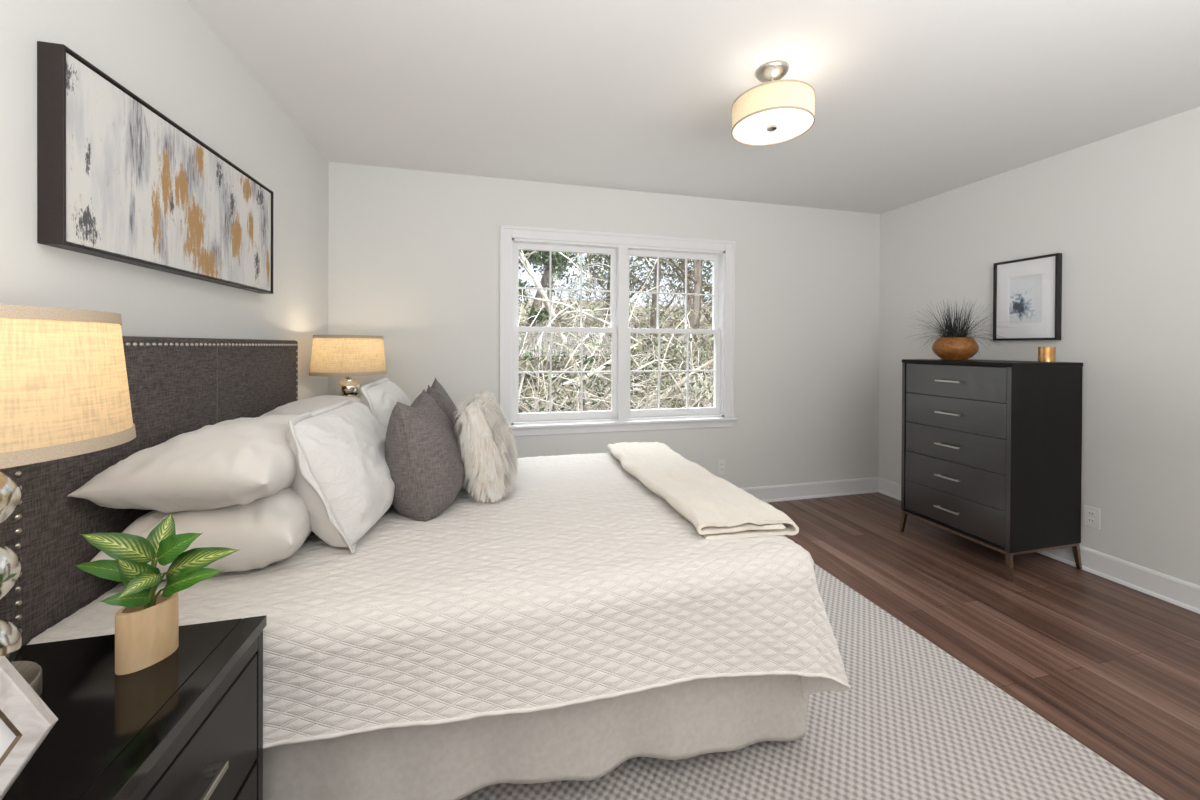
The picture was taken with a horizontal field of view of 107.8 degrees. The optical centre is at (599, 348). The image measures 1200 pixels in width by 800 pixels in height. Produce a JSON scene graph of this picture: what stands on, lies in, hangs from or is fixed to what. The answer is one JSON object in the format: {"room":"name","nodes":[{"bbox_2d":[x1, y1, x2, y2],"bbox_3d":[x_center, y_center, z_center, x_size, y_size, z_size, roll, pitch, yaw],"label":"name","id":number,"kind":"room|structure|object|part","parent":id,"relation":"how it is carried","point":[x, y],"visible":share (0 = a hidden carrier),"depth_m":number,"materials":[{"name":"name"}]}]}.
{"room":"bedroom","nodes":[
{"label":"bedroom","id":0,"kind":"room"},
{"bbox_2d":[0,0,328,399],"bbox_3d":[-1.046,0.045,-0.286,0.140,2.440,6.630,0,0,-14],"label":"wall","id":1,"kind":"structure","parent":0,"point":[163,52],"depth_m":1.41,"materials":[{"name":"white paint"}]},
{"bbox_2d":[37,41,272,293],"bbox_3d":[-1.390,-0.476,1.500,0.049,0.464,1.009,0,0,-14],"label":"wall art","id":2,"kind":"object","parent":1,"relation":"attached to","point":[118,179],"visible":1,"depth_m":1.22,"materials":[{"name":"paint"}]},
{"bbox_2d":[328,162,879,487],"bbox_3d":[0.341,0.033,3.403,4.333,2.440,0.140,0,0,-14],"label":"wall","id":3,"kind":"structure","parent":0,"point":[414,255],"depth_m":3.36,"materials":[{"name":"white paint"}]},
{"bbox_2d":[499,225,737,435],"bbox_3d":[0.172,-0.115,3.337,1.864,1.480,0.185,0,0,-14],"label":"window","id":4,"kind":"structure","parent":3,"relation":"in","point":[620,418],"depth_m":3.29,"materials":[{"name":"white paint"}]},
{"bbox_3d":[-0.254,-0.439,3.267,0.769,0.642,0.034,0,0,-14],"label":"sash","id":5,"kind":"part","parent":4,"relation":"part of","materials":[{"name":"white paint"}]},
{"bbox_2d":[519,251,610,326],"bbox_3d":[-0.254,-0.436,3.267,0.697,0.564,0.019,0,0,-14],"label":"grille","id":6,"kind":"object","parent":4,"relation":"attached to","point":[587,252],"depth_m":3.29,"materials":[{"name":"white paint"}]},
{"bbox_3d":[-0.248,0.188,3.233,0.769,0.683,0.034,0,0,-14],"label":"sash","id":7,"kind":"part","parent":4,"relation":"part of","materials":[{"name":"white paint"}]},
{"bbox_2d":[519,332,611,412],"bbox_3d":[-0.248,0.177,3.233,0.697,0.589,0.019,0,0,-14],"label":"grille","id":8,"kind":"object","parent":4,"relation":"attached to","point":[603,411],"depth_m":3.25,"materials":[{"name":"white paint"}]},
{"bbox_2d":[629,257,713,328],"bbox_3d":[0.572,-0.432,3.472,0.721,0.564,0.019,0,0,-14],"label":"grille","id":9,"kind":"object","parent":4,"relation":"attached to","point":[692,258],"depth_m":3.49,"materials":[{"name":"white paint"}]},
{"bbox_2d":[630,333,715,408],"bbox_3d":[0.578,0.180,3.438,0.721,0.589,0.019,0,0,-14],"label":"grille","id":10,"kind":"object","parent":4,"relation":"attached to","point":[687,382],"depth_m":3.46,"materials":[{"name":"white paint"}]},
{"bbox_3d":[0.571,-0.435,3.473,0.793,0.642,0.034,0,0,-14],"label":"sash","id":11,"kind":"part","parent":4,"relation":"part of","materials":[{"name":"white paint"}]},
{"bbox_3d":[0.578,0.191,3.439,0.793,0.683,0.034,0,0,-14],"label":"sash","id":12,"kind":"part","parent":4,"relation":"part of","materials":[{"name":"white paint"}]},
{"bbox_2d":[717,459,725,473],"bbox_3d":[0.968,0.946,3.488,0.070,0.115,0.008,0,0,-14],"label":"wall outlet","id":13,"kind":"object","parent":3,"relation":"attached to","point":[721,464],"visible":1,"depth_m":3.48,"materials":[{"name":"white plastic"}]},
{"bbox_2d":[740,477,877,502],"bbox_3d":[0.355,1.190,3.329,4.333,0.127,0.024,0,0,-14],"label":"baseboard","id":14,"kind":"structure","parent":3,"relation":"attached to","point":[786,492],"depth_m":3.69,"materials":[{"name":"white paint"}]},
{"bbox_2d":[186,0,1199,213],"bbox_3d":[1.130,-1.217,0.248,4.613,0.100,6.630,0,0,-14],"label":"ceiling","id":15,"kind":"structure","parent":0,"point":[915,100],"depth_m":1.94,"materials":[{"name":"white paint"}]},
{"bbox_2d":[731,60,814,145],"bbox_3d":[0.729,-1.050,1.857,0.328,0.255,0.328,0,0,-14],"label":"ceiling light","id":16,"kind":"object","parent":15,"relation":"attached to","point":[774,111],"visible":1,"depth_m":1.78,"materials":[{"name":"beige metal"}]},
{"bbox_3d":[0.729,-0.986,1.857,0.324,0.103,0.324,0,0,-14],"label":"lamp shade","id":17,"kind":"part","parent":16,"relation":"part of","materials":[{"name":"beige fabric"}]},
{"bbox_2d":[733,108,813,144],"bbox_3d":[0.729,-0.938,1.857,0.318,0.004,0.318,0,0,-14],"label":"diffuser","id":18,"kind":"object","parent":16,"relation":"attached to","point":[756,126],"depth_m":1.84,"materials":[{"name":"white glass"}]},
{"bbox_2d":[767,492,1199,799],"bbox_3d":[1.118,1.313,0.260,4.613,0.080,6.630,0,0,-14],"label":"floor","id":19,"kind":"structure","parent":0,"point":[1113,666],"depth_m":1.99,"materials":[{"name":"brown wood"}]},
{"bbox_2d":[2,615,266,799],"bbox_3d":[-0.875,0.911,0.575,0.556,0.700,0.588,0,0,-14],"label":"nightstand","id":20,"kind":"object","parent":19,"relation":"on","point":[188,724],"visible":0.96,"depth_m":0.72,"materials":[{"name":"black wood"}]},
{"bbox_2d":[0,656,57,799],"bbox_3d":[-0.772,0.471,0.498,0.149,0.180,0.183,0,0,16],"label":"photo frame","id":21,"kind":"object","parent":20,"relation":"on","point":[26,720],"visible":1,"depth_m":0.53,"materials":[{"name":"stone"}]},
{"bbox_2d":[0,304,135,696],"bbox_3d":[-0.961,0.250,0.649,0.376,0.620,0.376,0,0,-14],"label":"table lamp","id":22,"kind":"object","parent":20,"relation":"on","point":[64,389],"visible":0.96,"depth_m":0.65,"materials":[{"name":"beige fabric"}]},
{"bbox_3d":[-0.960,0.049,0.648,0.372,0.213,0.372,0,0,-14],"label":"lamp shade","id":23,"kind":"part","parent":22,"relation":"part of","materials":[{"name":"fabric"}]},
{"bbox_2d":[75,513,240,674],"bbox_3d":[-0.797,0.438,0.780,0.258,0.243,0.112,0,0,13],"label":"potted plant","id":24,"kind":"object","parent":20,"relation":"on","point":[147,625],"visible":1,"depth_m":0.78,"materials":[{"name":"green plant"}]},
{"bbox_3d":[-0.813,0.509,0.788,0.066,0.102,0.073,0,0,-14],"label":"pot","id":25,"kind":"part","parent":24,"relation":"part of","materials":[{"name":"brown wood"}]},
{"bbox_3d":[-0.813,0.430,0.789,0.010,0.112,0.016,0,0,-14],"label":"stem","id":26,"kind":"part","parent":24,"relation":"part of","materials":[{"name":"green plant"}]},
{"bbox_3d":[-0.807,0.431,0.791,0.030,0.110,0.007,0,0,-14],"label":"stem","id":27,"kind":"part","parent":24,"relation":"part of","materials":[{"name":"green plant"}]},
{"bbox_3d":[-0.803,0.445,0.783,0.031,0.082,0.013,0,0,-14],"label":"stem","id":28,"kind":"part","parent":24,"relation":"part of","materials":[{"name":"green plant"}]},
{"bbox_3d":[-0.798,0.459,0.793,0.036,0.055,0.006,0,0,7],"label":"stem","id":29,"kind":"part","parent":24,"relation":"part of","materials":[{"name":"green plant"}]},
{"bbox_3d":[-0.798,0.446,0.794,0.034,0.080,0.022,0,0,-14],"label":"stem","id":30,"kind":"part","parent":24,"relation":"part of","materials":[{"name":"green plant"}]},
{"bbox_3d":[-0.803,0.730,0.592,0.347,0.213,0.534,0,0,-14],"label":"drawer","id":31,"kind":"part","parent":20,"relation":"part of","materials":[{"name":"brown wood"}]},
{"bbox_3d":[-0.620,0.706,0.637,0.032,0.012,0.210,0,0,-14],"label":"handle","id":32,"kind":"part","parent":20,"relation":"part of","materials":[{"name":"silver metal"}]},
{"bbox_3d":[-0.804,0.967,0.593,0.347,0.240,0.534,0,0,-14],"label":"drawer","id":33,"kind":"part","parent":20,"relation":"part of","materials":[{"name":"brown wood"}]},
{"bbox_2d":[459,564,1163,799],"bbox_3d":[0.502,1.261,1.034,2.182,0.010,3.750,0,0,-14],"label":"area rug","id":34,"kind":"object","parent":19,"relation":"on","point":[914,722],"visible":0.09,"depth_m":1.36,"materials":[{"name":"white carpet"}]},
{"bbox_2d":[0,336,807,799],"bbox_3d":[-0.444,0.608,1.738,2.006,1.276,1.350,0,0,-14],"label":"bed","id":35,"kind":"object","parent":34,"relation":"on","point":[177,386],"visible":0.3,"depth_m":1.16,"materials":[{"name":"grey fabric"}]},
{"bbox_3d":[-1.375,0.560,1.506,0.088,1.188,1.350,0,0,-14],"label":"headboard","id":36,"kind":"part","parent":35,"relation":"part of","materials":[{"name":"grey fabric"}]},
{"bbox_3d":[-1.328,0.365,1.516,0.005,0.765,1.318,0,0,-14],"label":"nailhead trim","id":37,"kind":"part","parent":35,"relation":"part of","materials":[{"name":"silver metal"}]},
{"bbox_2d":[27,453,850,748],"bbox_3d":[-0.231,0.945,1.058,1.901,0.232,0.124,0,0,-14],"label":"quilt","id":38,"kind":"object","parent":35,"relation":"on","point":[582,583],"visible":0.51,"depth_m":1.14,"materials":[{"name":"white fabric"}]},
{"bbox_2d":[90,487,311,578],"bbox_3d":[-1.064,0.495,1.351,0.428,0.206,0.612,0,0,-14],"label":"bed pillow","id":39,"kind":"object","parent":38,"relation":"on","point":[266,530],"visible":0.33,"depth_m":1.12,"materials":[{"name":"white fabric"}]},
{"bbox_2d":[67,414,298,512],"bbox_3d":[-1.070,0.317,1.333,0.409,0.201,0.651,0,0,-14],"label":"bed pillow","id":40,"kind":"object","parent":39,"relation":"on","point":[242,461],"visible":0.74,"depth_m":1.08,"materials":[{"name":"white fabric"}]},
{"bbox_2d":[286,398,394,552],"bbox_3d":[-0.859,0.398,1.526,0.300,0.407,0.594,0,0,-14],"label":"pillow sham","id":41,"kind":"object","parent":38,"relation":"on","point":[345,484],"visible":0.82,"depth_m":1.30,"materials":[{"name":"white fabric"}]},
{"bbox_3d":[-0.886,0.408,1.519,0.244,0.387,0.553,0,0,-14],"label":"panel","id":42,"kind":"part","parent":41,"relation":"part of","materials":[{"name":"white fabric"}]},
{"bbox_2d":[360,378,411,428],"bbox_3d":[-0.959,0.369,2.067,0.276,0.437,0.530,0,0,-14],"label":"pillow sham","id":43,"kind":"object","parent":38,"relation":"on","point":[381,396],"visible":0.32,"depth_m":1.86,"materials":[{"name":"white fabric"}]},
{"bbox_3d":[-0.996,0.371,2.058,0.202,0.404,0.493,0,0,-14],"label":"panel","id":44,"kind":"part","parent":43,"relation":"part of","materials":[{"name":"white fabric"}]},
{"bbox_2d":[385,390,464,521],"bbox_3d":[-0.662,0.395,1.680,0.279,0.434,0.425,0,0,-14],"label":"throw pillow","id":45,"kind":"object","parent":38,"relation":"on","point":[423,458],"visible":0.94,"depth_m":1.50,"materials":[{"name":"grey fabric"}]},
{"bbox_2d":[426,378,461,430],"bbox_3d":[-0.756,0.381,2.100,0.241,0.449,0.445,0,0,-14],"label":"throw pillow","id":46,"kind":"object","parent":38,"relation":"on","point":[441,397],"visible":0.27,"depth_m":1.98,"materials":[{"name":"grey fabric"}]},
{"bbox_2d":[453,389,518,502],"bbox_3d":[-0.480,0.378,1.865,0.283,0.426,0.461,0,0,-10],"label":"fur pillow","id":47,"kind":"object","parent":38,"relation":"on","point":[486,443],"visible":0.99,"depth_m":1.69,"materials":[{"name":"white fur"}]},
{"bbox_2d":[607,442,798,539],"bbox_3d":[0.333,0.572,1.955,0.385,0.072,1.186,0,0,-14],"label":"throw blanket","id":48,"kind":"object","parent":38,"relation":"on","point":[717,508],"visible":1,"depth_m":1.62,"materials":[{"name":"beige fabric"}]},
{"bbox_3d":[-1.209,0.492,1.954,0.420,0.209,0.560,0,0,-14],"label":"bed pillow","id":49,"kind":"object","parent":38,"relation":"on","visible":0},
{"bbox_2d":[260,395,360,416],"bbox_3d":[-1.225,0.315,1.938,0.412,0.201,0.588,0,0,-14],"label":"bed pillow","id":50,"kind":"object","parent":49,"relation":"on","point":[302,406],"visible":0.25,"depth_m":1.79,"materials":[{"name":"white fabric"}]},
{"bbox_2d":[900,359,1082,581],"bbox_3d":[2.408,0.673,2.761,0.574,1.187,0.668,0,0,-14],"label":"dresser","id":51,"kind":"object","parent":19,"relation":"on","point":[991,457],"visible":1,"depth_m":2.50,"materials":[{"name":"black wood"}]},
{"bbox_3d":[2.091,1.190,3.011,0.030,0.148,0.036,0,0,-14],"label":"leg","id":52,"kind":"part","parent":51,"relation":"part of","materials":[{"name":"brown wood"}]},
{"bbox_3d":[2.144,0.799,2.700,0.032,0.010,0.150,0,0,-14],"label":"handle","id":53,"kind":"part","parent":51,"relation":"part of","materials":[{"name":"silver metal"}]},
{"bbox_3d":[2.143,0.998,2.701,0.032,0.010,0.150,0,0,-14],"label":"handle","id":54,"kind":"part","parent":51,"relation":"part of","materials":[{"name":"silver metal"}]},
{"bbox_3d":[2.146,0.403,2.698,0.032,0.010,0.150,0,0,-14],"label":"handle","id":55,"kind":"part","parent":51,"relation":"part of","materials":[{"name":"silver metal"}]},
{"bbox_3d":[2.145,0.601,2.699,0.032,0.010,0.150,0,0,-14],"label":"handle","id":56,"kind":"part","parent":51,"relation":"part of","materials":[{"name":"silver metal"}]},
{"bbox_3d":[2.147,0.204,2.697,0.032,0.010,0.150,0,0,-14],"label":"handle","id":57,"kind":"part","parent":51,"relation":"part of","materials":[{"name":"silver metal"}]},
{"bbox_3d":[2.393,0.800,2.758,0.484,0.195,0.602,0,0,-14],"label":"drawer","id":58,"kind":"part","parent":51,"relation":"part of","materials":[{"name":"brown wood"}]},
{"bbox_3d":[2.392,0.999,2.759,0.484,0.195,0.602,0,0,-14],"label":"drawer","id":59,"kind":"part","parent":51,"relation":"part of","materials":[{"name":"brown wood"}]},
{"bbox_3d":[2.394,0.602,2.757,0.484,0.195,0.602,0,0,-14],"label":"drawer","id":60,"kind":"part","parent":51,"relation":"part of","materials":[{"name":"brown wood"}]},
{"bbox_3d":[2.396,0.205,2.755,0.484,0.195,0.602,0,0,-14],"label":"drawer","id":61,"kind":"part","parent":51,"relation":"part of","materials":[{"name":"grey wood"}]},
{"bbox_3d":[2.395,0.404,2.756,0.484,0.195,0.602,0,0,-14],"label":"drawer","id":62,"kind":"part","parent":51,"relation":"part of","materials":[{"name":"grey wood"}]},
{"bbox_2d":[910,299,1008,359],"bbox_3d":[2.382,-0.131,2.951,0.561,0.419,0.578,0,0,-28],"label":"potted plant","id":63,"kind":"object","parent":51,"relation":"on","point":[955,344],"visible":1,"depth_m":2.89,"materials":[{"name":"orange wood"}]},
{"bbox_3d":[2.389,0.003,2.949,0.246,0.150,0.246,0,0,-14],"label":"pot","id":64,"kind":"part","parent":63,"relation":"part of","materials":[{"name":"orange wood"}]},
{"bbox_3d":[2.419,1.125,2.766,0.540,0.016,0.644,0,0,-14],"label":"rail","id":65,"kind":"part","parent":51,"relation":"part of","materials":[{"name":"brown wood"}]},
{"bbox_3d":[2.243,1.194,2.398,0.030,0.148,0.036,0,0,-14],"label":"leg","id":66,"kind":"part","parent":51,"relation":"part of","materials":[{"name":"brown wood"}]},
{"bbox_2d":[1038,347,1055,361],"bbox_3d":[2.568,0.036,2.518,0.072,0.090,0.072,0,0,-14],"label":"candle","id":67,"kind":"object","parent":51,"relation":"on","point":[1045,354],"visible":0.94,"depth_m":2.49,"materials":[{"name":"gold metal"}]},
{"bbox_3d":[2.744,1.196,2.522,0.030,0.148,0.036,0,0,-14],"label":"leg","id":68,"kind":"part","parent":51,"relation":"part of","materials":[{"name":"brown wood"}]},
{"bbox_3d":[-1.360,0.899,2.527,0.556,0.700,0.588,0,0,-14],"label":"nightstand","id":69,"kind":"object","parent":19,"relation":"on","visible":0},
{"bbox_2d":[309,335,386,396],"bbox_3d":[-1.401,0.239,2.446,0.376,0.620,0.376,0,0,-14],"label":"table lamp","id":70,"kind":"object","parent":69,"relation":"on","point":[348,356],"visible":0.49,"depth_m":2.31,"materials":[{"name":"beige fabric"}]},
{"bbox_3d":[-1.400,0.038,2.445,0.372,0.213,0.372,0,0,-14],"label":"lamp shade","id":71,"kind":"part","parent":70,"relation":"part of","materials":[{"name":"fabric"}]},
{"bbox_2d":[878,107,1199,585],"bbox_3d":[3.294,0.061,0.794,0.140,2.440,6.630,0,0,-14],"label":"wall","id":72,"kind":"structure","parent":0,"point":[1121,211],"depth_m":2.43,"materials":[{"name":"white paint"}]},
{"bbox_2d":[993,253,1061,340],"bbox_3d":[2.709,-0.310,2.788,0.034,0.520,0.348,0,0,-14],"label":"framed print","id":73,"kind":"object","parent":72,"relation":"attached to","point":[1027,292],"visible":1,"depth_m":2.77,"materials":[{"name":"white"}]},
{"bbox_2d":[878,477,1199,613],"bbox_3d":[3.209,1.217,0.780,0.024,0.127,6.350,0,0,-14],"label":"baseboard","id":74,"kind":"structure","parent":72,"relation":"attached to","point":[1184,594],"depth_m":2.34,"materials":[{"name":"white paint"}]},
{"bbox_2d":[1083,505,1099,529],"bbox_3d":[2.793,0.960,2.488,0.008,0.115,0.070,0,0,-14],"label":"wall outlet","id":75,"kind":"object","parent":72,"relation":"attached to","point":[1091,515],"visible":1,"depth_m":2.49,"materials":[{"name":"white plastic"}]},
{"bbox_2d":[1087,510,1094,523],"bbox_3d":[2.791,0.960,2.488,0.003,0.069,0.034,0,0,-14],"label":"receptacle","id":76,"kind":"object","parent":75,"relation":"attached to","point":[1090,513],"depth_m":2.49,"materials":[{"name":"white plastic"}]},
{"label":"outside","id":77,"kind":"structure","parent":0,"visible":0},
{"bbox_2d":[518,318,711,412],"bbox_3d":[2.284,0.279,15.671,32.000,2.946,22.690,0,0,-14],"label":"ground","id":78,"kind":"structure","parent":77,"point":[668,321],"depth_m":9.55,"materials":[{"name":"green plant"}]},
{"bbox_2d":[518,250,587,400],"bbox_3d":[-0.606,-1.648,7.143,3.304,5.837,2.325,0,0,-14],"label":"tree","id":79,"kind":"object","parent":78,"relation":"on","point":[558,261],"visible":0.36,"depth_m":6.96,"materials":[{"name":"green plant"}]},
{"bbox_2d":[536,253,639,335],"bbox_3d":[-0.975,-3.855,13.685,5.066,7.163,3.498,0,0,-14],"label":"tree","id":80,"kind":"object","parent":78,"relation":"on","point":[592,276],"visible":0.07,"depth_m":13.25,"materials":[{"name":"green plant"}]},
{"bbox_2d":[544,344,637,411],"bbox_3d":[-0.111,0.787,5.484,1.279,1.712,0.090,0,0,-19],"label":"branch","id":81,"kind":"object","parent":78,"relation":"on","point":[603,367],"visible":0.3,"depth_m":5.40,"materials":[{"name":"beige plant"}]},
{"bbox_2d":[519,250,663,410],"bbox_3d":[-0.368,-0.354,6.125,2.244,3.319,1.355,0,0,-14],"label":"tree","id":82,"kind":"object","parent":78,"relation":"on","point":[528,269],"visible":0.53,"depth_m":6.46,"materials":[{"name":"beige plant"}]},
{"bbox_2d":[518,255,667,379],"bbox_3d":[-1.185,-0.917,9.020,5.968,3.457,4.611,0,0,-14],"label":"shrub","id":83,"kind":"object","parent":78,"relation":"on","point":[537,353],"visible":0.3,"depth_m":8.92,"materials":[{"name":"green plant"}]},
{"bbox_2d":[518,311,672,412],"bbox_3d":[-0.303,0.633,4.922,3.450,2.207,3.083,0,0,18],"label":"shrub","id":84,"kind":"object","parent":78,"relation":"on","point":[525,354],"visible":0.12,"depth_m":4.76,"materials":[{"name":"beige plant"}]},
{"bbox_2d":[519,259,686,357],"bbox_3d":[-0.848,-1.204,11.034,5.536,3.272,6.503,1,0,37],"label":"shrub","id":85,"kind":"object","parent":78,"relation":"on","point":[586,301],"visible":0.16,"depth_m":11.04,"materials":[{"name":"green plant"}]},
{"bbox_2d":[518,296,703,412],"bbox_3d":[-0.644,0.341,6.140,4.699,2.350,3.902,0,0,-14],"label":"shrub","id":86,"kind":"object","parent":78,"relation":"on","point":[530,307],"visible":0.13,"depth_m":6.09,"materials":[{"name":"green plant"}]},
{"bbox_2d":[518,289,705,412],"bbox_3d":[-0.754,0.450,4.736,3.866,2.433,2.697,0,0,-3],"label":"shrub","id":87,"kind":"object","parent":78,"relation":"on","point":[555,392],"visible":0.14,"depth_m":4.91,"materials":[{"name":"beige plant"}]},
{"bbox_2d":[574,253,652,370],"bbox_3d":[0.632,-1.985,10.448,3.592,5.396,2.064,0,0,-44],"label":"tree","id":88,"kind":"object","parent":78,"relation":"on","point":[591,256],"visible":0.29,"depth_m":9.81,"materials":[{"name":"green plant"}]},
{"bbox_2d":[518,312,712,412],"bbox_3d":[0.145,0.653,5.404,4.078,2.363,3.301,0,0,-29],"label":"shrub","id":89,"kind":"object","parent":78,"relation":"on","point":[596,344],"visible":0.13,"depth_m":5.13,"materials":[{"name":"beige plant"}]},
{"bbox_2d":[643,358,713,408],"bbox_3d":[0.962,0.482,5.422,1.431,0.897,0.098,0,0,-17],"label":"branch","id":90,"kind":"object","parent":89,"relation":"in","point":[703,366],"visible":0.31,"depth_m":5.39,"materials":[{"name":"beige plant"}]},
{"bbox_2d":[518,257,712,412],"bbox_3d":[0.323,-0.042,6.458,5.079,3.004,4.457,0,0,-14],"label":"shrub","id":91,"kind":"object","parent":78,"relation":"on","point":[632,313],"visible":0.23,"depth_m":6.69,"materials":[{"name":"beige plant"}]},
{"bbox_2d":[519,295,641,344],"bbox_3d":[-0.262,-0.389,6.146,1.860,0.672,0.062,0,0,-17],"label":"branch","id":92,"kind":"object","parent":91,"relation":"attached to","point":[539,299],"visible":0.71,"depth_m":6.09,"materials":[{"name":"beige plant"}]},
{"bbox_2d":[519,254,712,406],"bbox_3d":[0.513,-0.566,8.204,5.065,3.047,5.031,0,0,15],"label":"shrub","id":93,"kind":"object","parent":78,"relation":"on","point":[588,279],"visible":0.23,"depth_m":8.27,"materials":[{"name":"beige plant"}]},
{"bbox_2d":[520,336,711,411],"bbox_3d":[1.060,0.476,8.134,10.091,2.492,6.821,0,0,-14],"label":"undergrowth","id":94,"kind":"object","parent":78,"relation":"on","point":[708,336],"visible":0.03,"depth_m":8.15,"materials":[{"name":"plant"}]},
{"bbox_2d":[529,255,712,364],"bbox_3d":[0.892,-0.963,10.978,6.034,3.486,5.533,0,0,4],"label":"shrub","id":95,"kind":"object","parent":78,"relation":"on","point":[682,297],"visible":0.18,"depth_m":10.77,"materials":[{"name":"plant"}]},
{"bbox_2d":[556,337,713,410],"bbox_3d":[0.744,0.654,5.041,4.256,2.232,3.276,0,0,17],"label":"shrub","id":96,"kind":"object","parent":78,"relation":"on","point":[709,387],"visible":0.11,"depth_m":5.20,"materials":[{"name":"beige plant"}]},
{"bbox_2d":[567,295,713,411],"bbox_3d":[1.387,0.328,6.759,4.427,2.419,4.708,1,0,42],"label":"shrub","id":97,"kind":"object","parent":78,"relation":"on","point":[678,312],"visible":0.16,"depth_m":6.87,"materials":[{"name":"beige plant"}]},
{"bbox_2d":[599,256,684,390],"bbox_3d":[1.506,-2.363,8.938,3.931,6.723,2.523,0,0,-14],"label":"tree","id":98,"kind":"object","parent":78,"relation":"on","point":[654,299],"visible":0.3,"depth_m":8.66,"materials":[{"name":"grey plant"}]},
{"bbox_2d":[570,316,713,410],"bbox_3d":[1.301,0.565,5.917,4.240,2.216,3.185,0,0,-25],"label":"shrub","id":99,"kind":"object","parent":78,"relation":"on","point":[711,338],"visible":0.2,"depth_m":5.88,"materials":[{"name":"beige plant"}]},
{"bbox_2d":[588,257,711,353],"bbox_3d":[2.438,-1.333,11.421,6.099,3.676,5.723,0,0,25],"label":"shrub","id":100,"kind":"object","parent":78,"relation":"on","point":[667,314],"visible":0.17,"depth_m":11.73,"materials":[{"name":"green plant"}]},
{"bbox_2d":[600,263,711,381],"bbox_3d":[2.240,-0.554,9.717,4.897,3.136,4.600,0,0,7],"label":"shrub","id":101,"kind":"object","parent":78,"relation":"on","point":[709,289],"visible":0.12,"depth_m":9.69,"materials":[{"name":"green plant"}]},
{"bbox_2d":[603,302,713,407],"bbox_3d":[1.825,0.249,7.663,4.580,2.547,4.176,0,0,4],"label":"shrub","id":102,"kind":"object","parent":78,"relation":"on","point":[701,347],"visible":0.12,"depth_m":7.38,"materials":[{"name":"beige plant"}]},
{"bbox_2d":[631,257,712,323],"bbox_3d":[2.115,-3.506,14.036,4.716,6.856,4.098,0,0,-14],"label":"tree","id":103,"kind":"object","parent":78,"relation":"on","point":[679,260],"visible":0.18,"depth_m":13.46,"materials":[{"name":"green plant"}]},
{"bbox_2d":[642,258,711,402],"bbox_3d":[1.894,-1.303,7.517,2.697,5.079,3.231,0,0,23],"label":"tree","id":104,"kind":"object","parent":78,"relation":"on","point":[696,304],"visible":0.2,"depth_m":7.82,"materials":[{"name":"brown plant"}]},
{"bbox_2d":[659,258,713,384],"bbox_3d":[2.032,-1.848,8.234,2.293,5.768,3.445,0,0,-34],"label":"tree","id":105,"kind":"object","parent":78,"relation":"on","point":[707,316],"visible":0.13,"depth_m":8.76,"materials":[{"name":"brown plant"}]},
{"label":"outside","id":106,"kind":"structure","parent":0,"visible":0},
{"bbox_2d":[518,300,711,321],"bbox_3d":[2.991,-4.260,50.181,90.000,7.013,44.000,0,0,-14],"label":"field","id":107,"kind":"structure","parent":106,"point":[568,303],"depth_m":46.30,"materials":[{"name":"plant"}]}
]}

